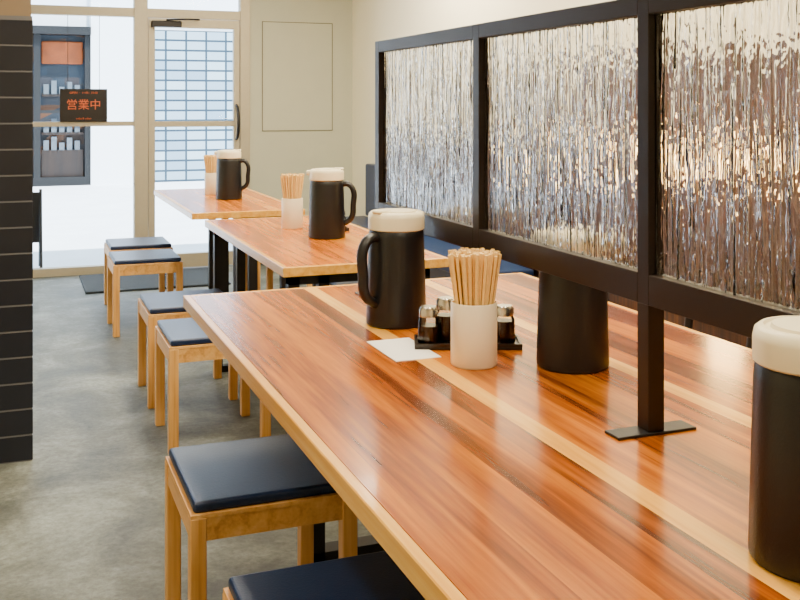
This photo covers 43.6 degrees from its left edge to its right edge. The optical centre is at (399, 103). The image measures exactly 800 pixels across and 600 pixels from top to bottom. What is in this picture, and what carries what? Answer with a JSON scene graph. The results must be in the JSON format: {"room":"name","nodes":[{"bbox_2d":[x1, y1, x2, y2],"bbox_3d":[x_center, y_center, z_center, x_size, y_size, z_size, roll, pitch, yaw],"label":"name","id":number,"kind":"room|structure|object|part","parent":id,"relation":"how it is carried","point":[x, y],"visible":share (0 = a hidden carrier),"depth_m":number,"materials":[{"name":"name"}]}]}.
{"room":"restaurant","nodes":[
{"label":"restaurant","id":0,"kind":"room"},
{"bbox_2d":[0,0,32,463],"bbox_3d":[-2.145,0.000,3.430,1.661,2.600,0.176,0,0,-21],"label":"tiled wall","id":1,"kind":"structure","parent":0,"point":[16,23],"depth_m":3.63,"materials":[{"name":"black tile"}]},
{"bbox_2d":[0,265,371,599],"bbox_3d":[-0.699,1.350,3.262,4.440,0.100,9.590,0,0,-21],"label":"floor","id":2,"kind":"structure","parent":0,"point":[84,518],"depth_m":3.56,"materials":[{"name":"concrete"}]},
{"bbox_2d":[104,236,172,304],"bbox_3d":[-1.673,1.088,6.385,0.385,0.424,0.400,0,0,-21],"label":"wooden stool","id":3,"kind":"object","parent":2,"relation":"on","point":[139,243],"visible":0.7,"depth_m":6.37,"materials":[{"name":"brown wood"}]},
{"bbox_2d":[105,236,170,249],"bbox_3d":[-1.673,0.888,6.385,0.369,0.024,0.384,0,0,-21],"label":"cushion","id":4,"kind":"object","parent":3,"relation":"on","point":[139,243],"depth_m":6.28,"materials":[{"name":"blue leather"}]},
{"bbox_2d":[107,249,182,336],"bbox_3d":[-1.489,1.088,5.824,0.385,0.424,0.400,0,0,-21],"label":"wooden stool","id":5,"kind":"object","parent":2,"relation":"on","point":[154,261],"visible":0.91,"depth_m":5.68,"materials":[{"name":"brown wood"}]},
{"bbox_2d":[109,249,180,264],"bbox_3d":[-1.489,0.888,5.824,0.369,0.024,0.384,0,0,-21],"label":"cushion","id":6,"kind":"object","parent":5,"relation":"on","point":[154,256],"depth_m":5.71,"materials":[{"name":"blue leather"}]},
{"bbox_2d":[79,268,230,293],"bbox_3d":[-1.813,1.293,7.354,1.000,0.014,0.730,0,0,-21],"label":"doormat","id":7,"kind":"object","parent":2,"relation":"on","point":[195,277],"visible":0.66,"depth_m":7.25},
{"bbox_2d":[138,288,237,408],"bbox_3d":[-0.964,1.088,4.515,0.385,0.424,0.400,0,0,-21],"label":"wooden stool","id":8,"kind":"object","parent":2,"relation":"on","point":[152,307],"visible":0.59,"depth_m":4.39,"materials":[{"name":"brown wood"}]},
{"bbox_2d":[140,288,222,313],"bbox_3d":[-0.964,0.888,4.515,0.369,0.024,0.384,0,0,-21],"label":"cushion","id":9,"kind":"object","parent":8,"relation":"on","point":[171,302],"depth_m":4.46,"materials":[{"name":"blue leather"}]},
{"bbox_2d":[155,318,270,454],"bbox_3d":[-0.745,1.088,3.946,0.385,0.424,0.400,0,0,-21],"label":"wooden stool","id":10,"kind":"object","parent":2,"relation":"on","point":[182,340],"visible":0.52,"depth_m":3.80,"materials":[{"name":"brown wood"}]},
{"bbox_2d":[157,318,212,346],"bbox_3d":[-0.745,0.888,3.946,0.369,0.024,0.384,0,0,-21],"label":"cushion","id":11,"kind":"object","parent":10,"relation":"on","point":[182,332],"depth_m":3.83,"materials":[{"name":"blue leather"}]},
{"bbox_2d":[154,188,304,292],"bbox_3d":[-1.074,0.935,6.032,0.610,0.730,1.530,0,0,-21],"label":"dining table","id":12,"kind":"object","parent":2,"relation":"on","point":[193,203],"visible":0.61,"depth_m":5.79,"materials":[{"name":"brown wood"}]},
{"bbox_2d":[204,155,216,194],"bbox_3d":[-1.184,0.445,6.299,0.110,0.251,0.108,0,0,-21],"label":"holder","id":13,"kind":"object","parent":12,"relation":"on","point":[210,161],"visible":0.84,"depth_m":6.26,"materials":[{"name":"white plastic"}]},
{"bbox_2d":[205,172,215,194],"bbox_3d":[-1.184,0.501,6.300,0.094,0.138,0.094,0,0,-21],"label":"cup","id":14,"kind":"object","parent":13,"relation":"on","point":[210,177],"depth_m":6.26,"materials":[{"name":"white plastic"}]},
{"bbox_2d":[214,149,250,199],"bbox_3d":[-1.014,0.421,6.010,0.193,0.298,0.157,0,0,-33],"label":"water pitcher","id":15,"kind":"object","parent":12,"relation":"on","point":[229,186],"visible":1,"depth_m":5.94,"materials":[{"name":"black plastic"}]},
{"bbox_3d":[-1.027,0.301,6.002,0.147,0.048,0.147,0,0,0],"label":"lid","id":16,"kind":"part","parent":15,"relation":"part of","materials":[{"name":"beige plastic"}]},
{"bbox_3d":[-0.931,0.425,6.002,0.067,0.194,0.031,0,0,0],"label":"handle","id":17,"kind":"part","parent":15,"relation":"part of","materials":[{"name":"black plastic"}]},
{"bbox_3d":[-1.034,0.952,6.192,0.300,0.696,0.040,0,0,-21],"label":"leg frame","id":18,"kind":"part","parent":12,"relation":"part of","materials":[{"name":"black metal"}]},
{"bbox_3d":[-0.764,0.952,5.492,0.300,0.696,0.040,0,0,-21],"label":"leg frame","id":19,"kind":"part","parent":12,"relation":"part of","materials":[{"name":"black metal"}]},
{"bbox_2d":[165,434,356,599],"bbox_3d":[-0.349,1.088,2.437,0.385,0.424,0.400,0,0,-21],"label":"wooden stool","id":20,"kind":"object","parent":2,"relation":"on","point":[219,490],"visible":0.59,"depth_m":2.31,"materials":[{"name":"brown wood"}]},
{"bbox_2d":[169,434,336,512],"bbox_3d":[-0.349,0.888,2.437,0.369,0.024,0.384,0,0,-21],"label":"cushion","id":21,"kind":"object","parent":20,"relation":"on","point":[269,473],"depth_m":2.35,"materials":[{"name":"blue leather"}]},
{"bbox_2d":[266,267,272,289],"bbox_3d":[-0.561,1.088,5.945,0.385,0.424,0.400,0,0,-21],"label":"wooden stool","id":22,"kind":"object","parent":2,"relation":"on","point":[269,273],"visible":0.02,"depth_m":6.04,"materials":[{"name":"brown wood"}]},
{"bbox_2d":[245,253,311,290],"bbox_3d":[-0.813,1.088,6.599,0.385,0.424,0.400,0,0,-21],"label":"wooden stool","id":23,"kind":"object","parent":2,"relation":"on","point":[308,285],"visible":0.02,"depth_m":6.69,"materials":[{"name":"brown wood"}]},
{"bbox_2d":[223,551,425,599],"bbox_3d":[-0.079,1.088,1.743,0.385,0.424,0.400,0,0,-21],"label":"wooden stool","id":24,"kind":"object","parent":2,"relation":"on","point":[371,576],"visible":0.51,"depth_m":1.83,"materials":[{"name":"brown wood"}]},
{"bbox_2d":[205,216,448,433],"bbox_3d":[-0.389,0.935,4.308,0.630,0.730,1.540,0,0,-21],"label":"dining table","id":25,"kind":"object","parent":2,"relation":"on","point":[300,259],"visible":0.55,"depth_m":4.00,"materials":[{"name":"brown wood"}]},
{"bbox_3d":[-0.651,0.952,4.947,0.540,0.696,0.040,0,0,-21],"label":"leg frame","id":26,"kind":"part","parent":25,"relation":"part of","materials":[{"name":"black metal"}]},
{"bbox_2d":[280,173,304,228],"bbox_3d":[-0.495,0.445,4.598,0.115,0.251,0.115,0,0,-21],"label":"holder","id":27,"kind":"object","parent":25,"relation":"on","point":[292,184],"visible":1,"depth_m":4.56,"materials":[{"name":"white plastic"}]},
{"bbox_2d":[282,197,302,228],"bbox_3d":[-0.495,0.501,4.599,0.098,0.138,0.098,0,0,-21],"label":"cup","id":28,"kind":"object","parent":27,"relation":"on","point":[292,207],"depth_m":4.56,"materials":[{"name":"white plastic"}]},
{"bbox_2d":[306,168,356,239],"bbox_3d":[-0.299,0.421,4.280,0.193,0.298,0.157,0,0,-28],"label":"water pitcher","id":29,"kind":"object","parent":25,"relation":"on","point":[327,221],"visible":1,"depth_m":4.21,"materials":[{"name":"black plastic"}]},
{"bbox_3d":[-0.313,0.301,4.273,0.147,0.048,0.147,0,0,5],"label":"lid","id":30,"kind":"part","parent":29,"relation":"part of","materials":[{"name":"beige plastic"}]},
{"bbox_3d":[-0.217,0.425,4.265,0.067,0.194,0.031,0,0,5],"label":"handle","id":31,"kind":"part","parent":29,"relation":"part of","materials":[{"name":"black plastic"}]},
{"bbox_3d":[-0.148,0.952,3.640,0.540,0.696,0.040,0,0,-21],"label":"leg frame","id":32,"kind":"part","parent":25,"relation":"part of","materials":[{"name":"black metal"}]},
{"bbox_2d":[329,281,357,285],"bbox_3d":[-0.120,1.088,4.883,0.385,0.424,0.400,0,0,-21],"label":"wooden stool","id":33,"kind":"object","parent":2,"relation":"on","point":[350,282],"visible":0.02,"depth_m":4.91,"materials":[{"name":"brown wood"}]},
{"bbox_2d":[345,164,538,278],"bbox_3d":[0.102,0.880,6.415,0.400,0.840,2.700,0,0,-21],"label":"bench","id":34,"kind":"object","parent":2,"relation":"on","point":[434,245],"visible":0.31,"depth_m":6.12,"materials":[{"name":"blue leather"}]},
{"bbox_2d":[183,273,799,599],"bbox_3d":[0.311,0.935,2.070,1.133,0.730,2.380,0,0,-21],"label":"table","id":35,"kind":"object","parent":2,"relation":"on","point":[506,480],"visible":0.71,"depth_m":1.66,"materials":[{"name":"brown wood"}]},
{"bbox_3d":[-0.022,0.953,2.938,0.830,0.694,0.060,0,0,-21],"label":"leg frame","id":36,"kind":"part","parent":35,"relation":"part of","materials":[{"name":"black metal"}]},
{"bbox_2d":[356,208,425,329],"bbox_3d":[-0.014,0.421,2.585,0.159,0.298,0.191,0,0,13],"label":"water pitcher","id":37,"kind":"object","parent":35,"relation":"on","point":[392,288],"visible":0.99,"depth_m":2.53,"materials":[{"name":"black plastic"}]},
{"bbox_3d":[-0.081,0.425,2.535,0.067,0.194,0.031,0,0,-43],"label":"handle","id":38,"kind":"part","parent":37,"relation":"part of","materials":[{"name":"black plastic"}]},
{"bbox_3d":[-0.047,0.277,2.565,0.042,0.009,0.032,0,0,-43],"label":"thumb lever","id":39,"kind":"part","parent":37,"relation":"part of","materials":[{"name":"beige plastic"}]},
{"bbox_3d":[-0.010,0.301,2.600,0.147,0.048,0.147,0,0,-43],"label":"lid","id":40,"kind":"part","parent":37,"relation":"part of","materials":[{"name":"beige plastic"}]},
{"bbox_2d":[367,338,440,361],"bbox_3d":[0.006,0.569,2.322,0.109,0.002,0.198,0,0,-21],"label":"menu card","id":41,"kind":"object","parent":35,"relation":"on","point":[400,349],"visible":0.93,"depth_m":2.31,"materials":[{"name":"white paper"}]},
{"bbox_2d":[414,296,522,349],"bbox_3d":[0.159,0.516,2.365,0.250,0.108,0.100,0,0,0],"label":"tray","id":42,"kind":"object","parent":35,"relation":"on","point":[437,335],"visible":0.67,"depth_m":2.35,"materials":[{"name":"black plastic"}]},
{"bbox_2d":[448,247,501,369],"bbox_3d":[0.162,0.445,2.189,0.121,0.250,0.120,0,0,-21],"label":"holder","id":43,"kind":"object","parent":35,"relation":"on","point":[474,272],"visible":1,"depth_m":2.15,"materials":[{"name":"beige ceramic"}]},
{"bbox_2d":[451,299,496,369],"bbox_3d":[0.162,0.501,2.190,0.102,0.138,0.102,0,0,-21],"label":"cup","id":44,"kind":"object","parent":43,"relation":"on","point":[473,321],"depth_m":2.15,"materials":[{"name":"beige ceramic"}]},
{"bbox_2d":[536,271,608,374],"bbox_3d":[0.368,0.421,2.194,0.157,0.298,0.193,0,0,-33],"label":"water pitcher","id":45,"kind":"object","parent":35,"relation":"on","point":[572,319],"visible":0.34,"depth_m":2.12,"materials":[{"name":"black plastic"}]},
{"bbox_2d":[355,0,799,440],"bbox_3d":[0.313,0.191,2.063,0.160,0.759,2.089,0,0,-21],"label":"screen","id":46,"kind":"object","parent":35,"relation":"on","point":[645,152],"visible":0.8,"depth_m":1.79,"materials":[{"name":"black metal"}]},
{"bbox_3d":[0.070,0.070,2.693,0.006,0.449,0.660,0,0,-21],"label":"rain glass","id":47,"kind":"part","parent":46,"relation":"part of","materials":[{"name":"white"}]},
{"bbox_3d":[0.316,0.070,2.056,0.006,0.449,0.641,0,0,-21],"label":"rain glass","id":48,"kind":"part","parent":46,"relation":"part of","materials":[{"name":"white"}]},
{"bbox_3d":[0.558,0.070,1.425,0.006,0.449,0.645,0,0,-21],"label":"rain glass","id":49,"kind":"part","parent":46,"relation":"part of","materials":[{"name":"white"}]},
{"bbox_2d":[748,316,799,582],"bbox_3d":[0.524,0.421,1.235,0.158,0.298,0.192,0,0,-24],"label":"water pitcher","id":50,"kind":"object","parent":35,"relation":"on","point":[774,489],"visible":1,"depth_m":1.21,"materials":[{"name":"black plastic"}]},
{"bbox_3d":[0.518,0.301,1.249,0.147,0.048,0.147,0,0,9],"label":"lid","id":51,"kind":"part","parent":50,"relation":"part of","materials":[{"name":"beige plastic"}]},
{"bbox_2d":[684,317,751,348],"bbox_3d":[0.883,0.930,3.148,0.461,0.744,0.482,0,0,-21],"label":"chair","id":52,"kind":"object","parent":2,"relation":"on","point":[688,323],"visible":0.02,"depth_m":3.33,"materials":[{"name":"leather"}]},
{"bbox_3d":[0.962,0.950,3.349,0.064,0.703,0.048,0,0,-21],"label":"leg","id":53,"kind":"part","parent":52,"relation":"part of","materials":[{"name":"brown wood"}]},
{"bbox_3d":[1.077,0.950,3.051,0.064,0.703,0.048,0,0,-21],"label":"leg","id":54,"kind":"part","parent":52,"relation":"part of","materials":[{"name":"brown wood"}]},
{"bbox_2d":[250,0,351,215],"bbox_3d":[-0.827,0.000,8.286,0.870,2.600,0.120,0,0,-21],"label":"wall","id":55,"kind":"structure","parent":0,"point":[273,154],"depth_m":8.23,"materials":[{"name":"beige paint"}]},
{"bbox_2d":[31,4,133,277],"bbox_3d":[-3.221,0.075,7.338,2.461,2.450,0.070,0,0,-21],"label":"frame","id":56,"kind":"object","parent":55,"relation":"attached to","point":[63,10],"visible":0.67,"depth_m":7.60,"materials":[{"name":"beige metal"}]},
{"bbox_2d":[60,15,106,121],"bbox_3d":[-2.404,-0.270,7.601,0.345,0.810,0.013,0,0,-21],"label":"sign","id":57,"kind":"object","parent":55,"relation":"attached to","point":[76,105],"visible":1,"depth_m":7.60,"materials":[{"name":"black metal"}]},
{"bbox_3d":[-2.405,-0.395,7.603,0.234,0.560,0.003,0,0,-21],"label":"cord","id":58,"kind":"part","parent":57,"relation":"part of","materials":[{"name":"fabric"}]},
{"bbox_2d":[133,0,147,237],"bbox_3d":[-2.024,0.075,7.798,0.104,2.450,0.090,0,0,-21],"label":"trim","id":59,"kind":"structure","parent":55,"relation":"attached to","point":[140,19],"depth_m":7.76,"materials":[{"name":"beige metal"}]},
{"bbox_2d":[151,19,199,27],"bbox_3d":[-1.748,-0.636,7.815,0.373,0.072,0.098,0,0,-21],"label":"door closer","id":60,"kind":"object","parent":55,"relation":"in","point":[172,23],"depth_m":7.79,"materials":[{"name":"black metal"}]},
{"bbox_3d":[-1.690,-0.660,7.819,0.266,0.024,0.065,0,0,-25],"label":"closer arm","id":61,"kind":"part","parent":60,"relation":"part of","materials":[{"name":"black metal"}]},
{"bbox_2d":[148,18,238,267],"bbox_3d":[-1.634,0.310,7.938,0.715,1.960,0.050,0,0,-21],"label":"frame","id":62,"kind":"object","parent":55,"relation":"attached to","point":[190,259],"visible":0.74,"depth_m":7.89,"materials":[{"name":"beige metal"}]},
{"bbox_2d":[235,104,239,139],"bbox_3d":[-1.298,0.145,7.992,0.022,0.290,0.090,0,0,-21],"label":"handle","id":63,"kind":"object","parent":62,"relation":"attached to","point":[236,105],"visible":1,"depth_m":7.96,"materials":[{"name":"black metal"}]},
{"bbox_2d":[148,8,239,20],"bbox_3d":[-1.637,-0.912,7.947,0.725,0.475,0.070,0,0,-21],"label":"frame","id":64,"kind":"object","parent":55,"relation":"attached to","point":[152,13],"visible":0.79,"depth_m":7.91,"materials":[{"name":"beige metal"}]},
{"bbox_2d":[238,0,249,188],"bbox_3d":[-1.262,0.075,8.092,0.080,2.450,0.090,0,0,-21],"label":"trim","id":65,"kind":"structure","parent":55,"relation":"attached to","point":[243,5],"depth_m":8.05,"materials":[{"name":"beige metal"}]},
{"bbox_2d":[263,22,331,130],"bbox_3d":[-0.840,-0.225,8.215,0.585,0.880,0.004,0,0,-21],"label":"panel leaf","id":66,"kind":"object","parent":55,"relation":"attached to","point":[297,57],"depth_m":8.21,"materials":[{"name":"beige paint"}]},
{"bbox_2d":[262,21,332,130],"bbox_3d":[-0.840,-0.225,8.214,0.597,0.892,0.006,0,0,-21],"label":"panel seam","id":67,"kind":"object","parent":55,"relation":"attached to","point":[262,21],"visible":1,"depth_m":8.21,"materials":[{"name":"beige paint"}]},
{"bbox_2d":[352,0,611,276],"bbox_3d":[1.312,0.000,4.036,0.130,2.600,9.590,0,0,-21],"label":"wall","id":68,"kind":"structure","parent":0,"point":[373,21],"depth_m":7.66,"materials":[{"name":"beige paint"}]},
{"bbox_2d":[607,293,746,346],"bbox_3d":[1.927,0.550,2.301,0.030,1.500,5.690,0,0,-21],"label":"cladding","id":69,"kind":"object","parent":68,"relation":"attached to","point":[701,327],"depth_m":4.10,"materials":[{"name":"brown wood"}]},
{"label":"outside","id":70,"kind":"structure","parent":0,"visible":0},
{"bbox_2d":[32,181,232,267],"bbox_3d":[-4.043,1.370,18.851,34.000,0.100,21.910,0,0,-21],"label":"ground","id":71,"kind":"structure","parent":70,"point":[77,221],"depth_m":11.05,"materials":[{"name":"white concrete"}]},
{"bbox_2d":[32,189,42,267],"bbox_3d":[-2.940,1.001,7.928,0.194,0.647,0.433,0,0,-21],"label":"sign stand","id":72,"kind":"object","parent":71,"relation":"on","point":[37,196],"visible":0.44,"depth_m":7.92,"materials":[{"name":"black metal"}]},
{"bbox_3d":[-2.825,1.001,7.865,0.024,0.647,0.233,0,0,-21],"label":"leg","id":73,"kind":"part","parent":72,"relation":"part of","materials":[{"name":"black metal"}]},
{"bbox_2d":[32,25,90,186],"bbox_3d":[-7.005,0.035,15.621,4.150,2.570,0.390,0,0,-21],"label":"shopfront","id":74,"kind":"object","parent":71,"relation":"on","point":[61,155],"visible":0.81,"depth_m":16.26,"materials":[{"name":"grey metal"}]},
{"bbox_2d":[41,150,82,176],"bbox_3d":[-5.504,0.965,16.301,0.640,0.430,0.120,0,0,-21],"label":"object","id":75,"kind":"structure","parent":74,"relation":"on","point":[54,163],"depth_m":16.24,"materials":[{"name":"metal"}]},
{"bbox_2d":[31,0,237,184],"bbox_3d":[-3.407,-3.190,17.199,30.000,9.020,0.650,0,0,-21],"label":"wall","id":76,"kind":"structure","parent":71,"relation":"on","point":[194,67],"depth_m":16.93,"materials":[{"name":"white paint"}]},
{"bbox_3d":[-3.421,0.035,17.167,1.850,2.570,0.100,0,0,-21],"label":"glass block panel","id":77,"kind":"part","parent":76,"relation":"part of","materials":[{"name":"glass"}]}
]}

